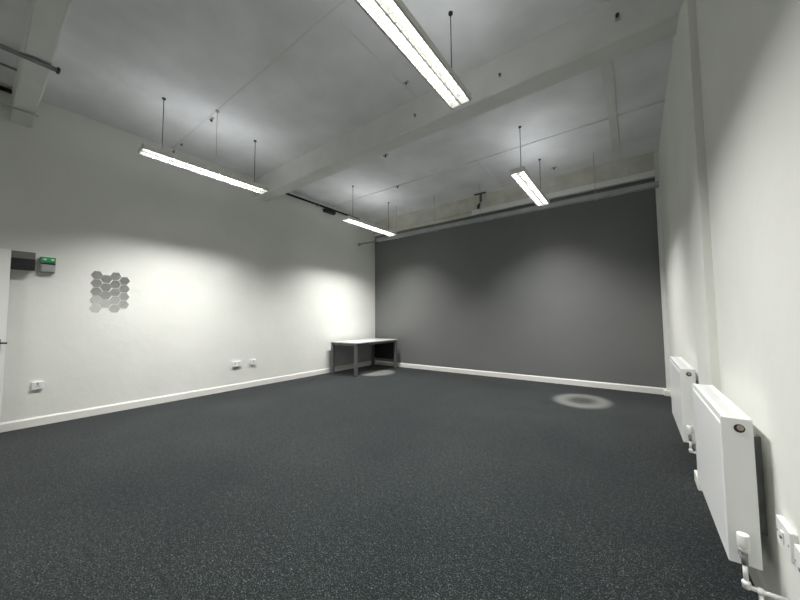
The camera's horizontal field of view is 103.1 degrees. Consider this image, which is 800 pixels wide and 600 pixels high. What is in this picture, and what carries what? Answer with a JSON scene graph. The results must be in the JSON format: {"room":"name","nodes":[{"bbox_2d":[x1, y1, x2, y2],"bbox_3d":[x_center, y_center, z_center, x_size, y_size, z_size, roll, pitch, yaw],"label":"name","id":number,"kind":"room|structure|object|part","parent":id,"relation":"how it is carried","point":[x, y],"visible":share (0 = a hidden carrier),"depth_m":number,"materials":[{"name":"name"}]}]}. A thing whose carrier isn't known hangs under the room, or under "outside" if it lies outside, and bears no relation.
{"room":"studio","nodes":[
{"label":"studio","id":0,"kind":"room"},
{"bbox_2d":[39,257,55,272],"bbox_3d":[-4.333,-0.431,3.905,0.067,0.190,0.130,-3,-4,36],"label":"control box","id":1,"kind":"object","parent":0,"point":[47,264],"depth_m":3.89,"materials":[{"name":"grey plastic"}]},
{"bbox_3d":[-4.316,-0.388,3.890,0.006,0.082,0.110,-3,-4,36],"label":"press plate","id":2,"kind":"part","parent":1,"relation":"part of","materials":[{"name":"grey plastic"}]},
{"bbox_2d":[0,90,374,422],"bbox_3d":[-3.819,-0.434,4.783,0.150,3.982,10.591,-3,-4,36],"label":"wall","id":3,"kind":"structure","parent":0,"point":[219,274],"depth_m":4.76,"materials":[{"name":"white paint"}]},
{"bbox_2d":[0,248,10,417],"bbox_3d":[-4.716,0.432,3.222,0.132,2.058,0.924,-3,-4,41],"label":"door","id":4,"kind":"structure","parent":3,"relation":"in","point":[5,254],"depth_m":3.56,"materials":[{"name":"white plastic"}]},
{"bbox_2d":[10,250,35,270],"bbox_3d":[-4.481,-0.463,3.680,0.100,0.220,0.330,-3,-4,36],"label":"controller","id":5,"kind":"object","parent":3,"relation":"attached to","point":[20,260],"visible":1,"depth_m":3.71,"materials":[{"name":"black plastic"}]},
{"bbox_3d":[-4.493,-0.470,3.689,0.070,0.205,0.330,-3,-4,36],"label":"casing","id":6,"kind":"part","parent":5,"relation":"part of","materials":[{"name":"white plastic"}]},
{"bbox_2d":[31,381,43,389],"bbox_3d":[-4.354,1.026,3.812,0.026,0.090,0.092,-3,-4,36],"label":"socket","id":7,"kind":"object","parent":3,"relation":"attached to","point":[35,385],"visible":1,"depth_m":3.81,"materials":[{"name":"white plastic"}]},
{"bbox_2d":[89,271,129,311],"bbox_3d":[-4.000,-0.108,4.385,0.008,0.556,0.410,-3,-4,37],"label":"wall tiles","id":8,"kind":"object","parent":3,"relation":"attached to","point":[95,307],"depth_m":4.37,"materials":[{"name":"tile"}]},
{"bbox_2d":[0,361,371,432],"bbox_3d":[-3.739,1.498,4.620,0.016,0.105,10.291,-3,-4,36],"label":"baseboard","id":9,"kind":"structure","parent":3,"relation":"attached to","point":[59,417],"depth_m":4.64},
{"bbox_2d":[232,361,240,366],"bbox_3d":[-2.940,1.153,5.709,0.034,0.088,0.146,-3,-4,36],"label":"double socket","id":10,"kind":"object","parent":3,"relation":"attached to","point":[238,363],"visible":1,"depth_m":5.70,"materials":[{"name":"white plastic"}]},
{"bbox_2d":[286,193,359,219],"bbox_3d":[-1.843,-2.153,7.372,0.090,0.140,2.550,-3,-4,36],"label":"conduit","id":11,"kind":"object","parent":3,"relation":"attached to","point":[328,210],"visible":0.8,"depth_m":7.47,"materials":[{"name":"black plastic"}]},
{"bbox_2d":[0,0,673,220],"bbox_3d":[-1.272,-2.626,3.011,6.527,0.150,10.591,-3,-4,36],"label":"ceiling","id":12,"kind":"structure","parent":0,"point":[117,60],"depth_m":3.75,"materials":[{"name":"paint"}]},
{"bbox_2d":[10,0,71,127],"bbox_3d":[-2.036,-2.414,1.963,6.227,0.384,0.177,-3,-4,36],"label":"beam","id":13,"kind":"structure","parent":12,"relation":"attached to","point":[44,22],"depth_m":2.80,"materials":[{"name":"white paint"}]},
{"bbox_2d":[0,86,11,93],"bbox_3d":[-5.679,-2.524,2.213,0.048,0.048,3.772,-3,-4,36],"label":"conduit","id":14,"kind":"object","parent":13,"relation":"attached to","point":[2,88],"visible":1,"depth_m":3.68,"materials":[{"name":"black plastic"}]},
{"bbox_2d":[0,62,16,70],"bbox_3d":[-5.016,-2.418,1.714,0.026,0.026,3.770,-3,-4,36],"label":"conduit","id":15,"kind":"object","parent":13,"relation":"attached to","point":[1,63],"visible":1,"depth_m":3.18,"materials":[{"name":"metal"}]},
{"bbox_2d":[0,102,38,116],"bbox_3d":[-5.308,-2.184,2.036,0.019,0.020,3.960,-3,-4,36],"label":"cable","id":16,"kind":"object","parent":13,"relation":"attached to","point":[0,102],"visible":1,"depth_m":3.50,"materials":[{"name":"grey"}]},
{"bbox_2d":[0,43,60,73],"bbox_3d":[-4.372,-2.225,1.369,0.064,0.035,4.000,-3,-4,36],"label":"conduit","id":17,"kind":"object","parent":13,"relation":"attached to","point":[57,70],"visible":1,"depth_m":2.82,"materials":[{"name":"metal"}]},
{"bbox_2d":[137,97,268,193],"bbox_3d":[-2.567,-2.083,4.347,0.210,0.759,1.558,-3,-4,36],"label":"light","id":18,"kind":"object","parent":12,"relation":"hanging from","point":[146,150],"visible":1,"depth_m":4.16,"materials":[{"name":"white metal"}]},
{"bbox_3d":[-2.907,-2.135,3.891,0.008,0.679,0.008,-1,-3,14],"label":"hanger rod","id":19,"kind":"part","parent":18,"relation":"part of","materials":[{"name":"metal"}]},
{"bbox_2d":[215,109,218,149],"bbox_3d":[-2.384,-2.167,4.129,0.044,0.620,0.044,-3,-4,36],"label":"wire","id":20,"kind":"object","parent":12,"relation":"hanging from","point":[216,110],"visible":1,"depth_m":4.12,"materials":[{"name":"grey metal"}]},
{"bbox_2d":[172,0,346,148],"bbox_3d":[-1.123,-2.538,3.206,6.227,0.004,0.020,-3,-4,36],"label":"seam","id":21,"kind":"structure","parent":12,"relation":"attached to","point":[343,1],"depth_m":3.37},
{"bbox_2d":[342,186,396,235],"bbox_3d":[-0.626,-1.943,6.963,0.210,0.759,1.558,-3,-4,36],"label":"light","id":22,"kind":"object","parent":12,"relation":"hanging from","point":[348,219],"visible":1,"depth_m":6.87,"materials":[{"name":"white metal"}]},
{"bbox_2d":[339,21,416,97],"bbox_3d":[-0.173,-2.532,3.424,0.020,0.004,1.270,-3,-4,36],"label":"seam","id":23,"kind":"structure","parent":12,"relation":"attached to","point":[341,22],"depth_m":3.28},
{"bbox_2d":[354,0,471,108],"bbox_3d":[0.099,-2.220,2.339,0.210,0.759,1.558,-3,-4,36],"label":"light","id":24,"kind":"object","parent":12,"relation":"hanging from","point":[393,18],"visible":1,"depth_m":2.34,"materials":[{"name":"white metal"}]},
{"bbox_3d":[0.456,-2.222,2.822,0.008,0.679,0.008,2,-4,-31],"label":"hanger rod","id":25,"kind":"part","parent":24,"relation":"part of","materials":[{"name":"metal"}]},
{"bbox_2d":[255,0,678,201],"bbox_3d":[-0.228,-2.284,4.399,6.227,0.384,0.257,-3,-4,36],"label":"beam","id":26,"kind":"structure","parent":12,"relation":"attached to","point":[593,39],"depth_m":3.29,"materials":[{"name":"white paint"}]},
{"bbox_2d":[615,12,619,20],"bbox_3d":[1.841,-2.409,2.689,0.035,0.059,0.039,-3,-4,36],"label":"clip","id":27,"kind":"object","parent":26,"relation":"attached to","point":[617,15],"visible":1,"depth_m":2.69,"materials":[{"name":"black plastic"}]},
{"bbox_2d":[474,192,485,208],"bbox_3d":[1.774,-2.176,6.975,0.260,0.327,0.116,-3,-4,36],"label":"bracket","id":28,"kind":"object","parent":12,"relation":"hanging from","point":[481,193],"visible":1,"depth_m":6.95,"materials":[{"name":"black metal"}]},
{"bbox_2d":[477,161,503,186],"bbox_3d":[1.753,-2.386,6.065,0.025,0.014,1.385,-3,-4,36],"label":"seam","id":29,"kind":"structure","parent":12,"relation":"attached to","point":[477,161],"depth_m":6.00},
{"bbox_2d":[331,100,664,206],"bbox_3d":[0.846,-2.391,5.860,6.227,0.014,0.025,-3,-4,36],"label":"pipe","id":30,"kind":"structure","parent":12,"relation":"attached to","point":[662,101],"depth_m":5.04,"materials":[{"name":"grey metal"}]},
{"bbox_2d":[358,152,658,245],"bbox_3d":[1.377,-1.958,6.588,6.175,0.802,0.133,-3,-4,36],"label":"cable tray","id":31,"kind":"object","parent":12,"relation":"hanging from","point":[655,184],"visible":1,"depth_m":5.80,"materials":[{"name":"metal"}]},
{"bbox_2d":[373,152,654,236],"bbox_3d":[1.772,-2.122,7.094,6.227,0.420,0.080,-3,-4,36],"label":"beam","id":32,"kind":"structure","parent":12,"relation":"attached to","point":[645,162],"depth_m":6.57,"materials":[{"name":"beige paint"}]},
{"bbox_2d":[373,211,471,233],"bbox_3d":[0.427,-1.921,8.013,2.957,0.028,0.028,-3,-4,36],"label":"conduit","id":33,"kind":"object","parent":32,"relation":"attached to","point":[471,211],"visible":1,"depth_m":7.76,"materials":[{"name":"grey metal"}]},
{"bbox_2d":[472,170,654,214],"bbox_3d":[2.905,-2.017,6.170,3.202,0.100,0.055,-3,-4,36],"label":"conduit","id":34,"kind":"object","parent":32,"relation":"attached to","point":[649,174],"visible":1,"depth_m":5.86,"materials":[{"name":"white plastic"}]},
{"bbox_2d":[509,126,549,205],"bbox_3d":[2.057,-2.079,4.979,0.210,0.759,1.558,-3,-4,36],"label":"light","id":35,"kind":"object","parent":12,"relation":"hanging from","point":[521,176],"visible":1,"depth_m":4.79,"materials":[{"name":"white metal"}]},
{"bbox_2d":[601,61,619,151],"bbox_3d":[2.732,-2.509,4.102,0.100,0.012,2.780,-3,-4,36],"label":"rib","id":36,"kind":"object","parent":12,"relation":"attached to","point":[607,69],"visible":0.56,"depth_m":4.03,"materials":[{"name":"white paint"}]},
{"bbox_2d":[0,364,758,599],"bbox_3d":[-1.243,1.474,2.770,6.527,0.100,10.591,-3,-4,36],"label":"floor","id":37,"kind":"structure","parent":0,"point":[384,482],"depth_m":2.22,"materials":[{"name":"grey carpet"}]},
{"bbox_2d":[331,338,396,376],"bbox_3d":[-0.837,1.346,7.716,0.820,0.730,1.500,-3,-4,36],"label":"desk","id":38,"kind":"object","parent":37,"relation":"on","point":[344,352],"visible":1,"depth_m":7.81,"materials":[{"name":"laminate"}]},
{"bbox_3d":[-1.558,1.337,7.367,0.064,0.693,0.064,-3,-4,36],"label":"leg","id":39,"kind":"part","parent":38,"relation":"part of","materials":[{"name":"grey metal"}]},
{"bbox_3d":[-1.136,1.311,7.940,0.015,0.530,1.320,-3,-4,36],"label":"modesty panel","id":40,"kind":"part","parent":38,"relation":"part of","materials":[{"name":"grey metal"}]},
{"bbox_3d":[-0.961,1.307,6.925,0.064,0.693,0.064,-3,-4,36],"label":"leg","id":41,"kind":"part","parent":38,"relation":"part of","materials":[{"name":"grey metal"}]},
{"bbox_3d":[-0.839,1.032,7.734,0.760,0.050,1.450,-3,-4,36],"label":"under frame","id":42,"kind":"part","parent":38,"relation":"part of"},
{"bbox_3d":[-0.713,1.398,8.506,0.064,0.693,0.064,-3,-4,36],"label":"leg","id":43,"kind":"part","parent":38,"relation":"part of","materials":[{"name":"grey metal"}]},
{"bbox_3d":[-0.416,1.292,8.288,0.640,0.460,0.015,-3,-4,36],"label":"panel","id":44,"kind":"part","parent":38,"relation":"part of","materials":[{"name":"black plastic"}]},
{"bbox_3d":[-0.115,1.368,8.064,0.064,0.693,0.064,-3,-4,36],"label":"leg","id":45,"kind":"part","parent":38,"relation":"part of","materials":[{"name":"grey metal"}]},
{"bbox_2d":[375,178,665,387],"bbox_3d":[1.851,-0.340,7.078,6.227,3.982,0.150,-3,-4,36],"label":"wall","id":46,"kind":"structure","parent":0,"point":[573,291],"depth_m":6.32,"materials":[{"name":"grey paint"}]},
{"bbox_2d":[375,361,666,394],"bbox_3d":[1.800,1.593,6.909,6.155,0.105,0.016,-3,-4,36],"label":"baseboard","id":47,"kind":"structure","parent":46,"relation":"attached to","point":[635,388],"depth_m":6.21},
{"bbox_2d":[658,0,799,599],"bbox_3d":[1.304,-0.693,0.995,0.150,3.982,10.591,-3,-4,36],"label":"wall","id":48,"kind":"structure","parent":0,"point":[749,50],"depth_m":1.33,"materials":[{"name":"white paint"}]},
{"bbox_2d":[654,151,670,390],"bbox_3d":[4.263,-0.470,5.157,0.058,3.982,0.070,-3,-4,36],"label":"boxing","id":49,"kind":"structure","parent":48,"relation":"attached to","point":[656,159],"depth_m":5.13,"materials":[{"name":"white paint"}]},
{"bbox_2d":[669,357,698,453],"bbox_3d":[2.597,0.986,2.874,0.142,0.832,1.056,-3,-4,36],"label":"radiator","id":50,"kind":"object","parent":48,"relation":"attached to","point":[682,374],"visible":0.84,"depth_m":2.56,"materials":[{"name":"metal"}]},
{"bbox_3d":[2.565,0.883,2.948,0.012,0.557,0.972,-3,-4,36],"label":"panel","id":51,"kind":"part","parent":50,"relation":"part of","materials":[{"name":"metal"}]},
{"bbox_2d":[670,357,694,369],"bbox_3d":[2.598,0.591,2.939,0.090,0.036,0.983,-3,-4,36],"label":"grille","id":52,"kind":"object","parent":50,"relation":"attached to","point":[678,363],"depth_m":2.86,"materials":[{"name":"metal"}]},
{"bbox_3d":[2.308,0.845,2.531,0.094,0.580,0.006,-3,-4,36],"label":"panel","id":53,"kind":"part","parent":50,"relation":"part of","materials":[{"name":"metal"}]},
{"bbox_2d":[676,0,720,391],"bbox_3d":[2.159,-0.622,2.308,0.042,3.982,0.620,-3,-4,36],"label":"pilaster","id":54,"kind":"object","parent":48,"relation":"attached to","point":[687,31],"visible":0.71,"depth_m":2.13,"materials":[{"name":"white paint"}]},
{"bbox_2d":[664,389,775,599],"bbox_3d":[1.219,1.247,0.955,0.098,0.105,10.291,-3,-4,36],"label":"baseboard","id":55,"kind":"structure","parent":48,"relation":"attached to","point":[757,576],"depth_m":1.45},
{"bbox_2d":[692,383,787,599],"bbox_3d":[1.632,0.916,1.574,0.142,0.832,0.896,-3,-4,36],"label":"radiator","id":56,"kind":"object","parent":48,"relation":"attached to","point":[728,452],"visible":1,"depth_m":1.32,"materials":[{"name":"metal"}]},
{"bbox_3d":[1.601,0.813,1.648,0.012,0.557,0.812,-3,-4,36],"label":"panel","id":57,"kind":"part","parent":56,"relation":"part of","materials":[{"name":"metal"}]},
{"bbox_2d":[693,383,751,419],"bbox_3d":[1.634,0.521,1.639,0.090,0.036,0.823,-3,-4,36],"label":"grille","id":58,"kind":"object","parent":56,"relation":"attached to","point":[719,407],"depth_m":1.54,"materials":[{"name":"metal"}]},
{"bbox_3d":[1.391,0.778,1.296,0.094,0.580,0.006,-3,-4,36],"label":"panel","id":59,"kind":"part","parent":56,"relation":"part of","materials":[{"name":"metal"}]},
{"bbox_2d":[776,515,797,563],"bbox_3d":[1.369,0.845,1.127,0.028,0.098,0.130,-3,-4,36],"label":"power socket","id":60,"kind":"object","parent":48,"relation":"attached to","point":[787,537],"visible":0.93,"depth_m":1.11,"materials":[{"name":"white plastic"}]},
{"bbox_2d":[794,544,799,578],"bbox_3d":[1.270,0.851,0.994,0.028,0.098,0.130,-3,-4,36],"label":"double plate","id":61,"kind":"object","parent":48,"relation":"attached to","point":[796,546],"visible":1,"depth_m":1.03,"materials":[{"name":"white plastic"}]}
]}

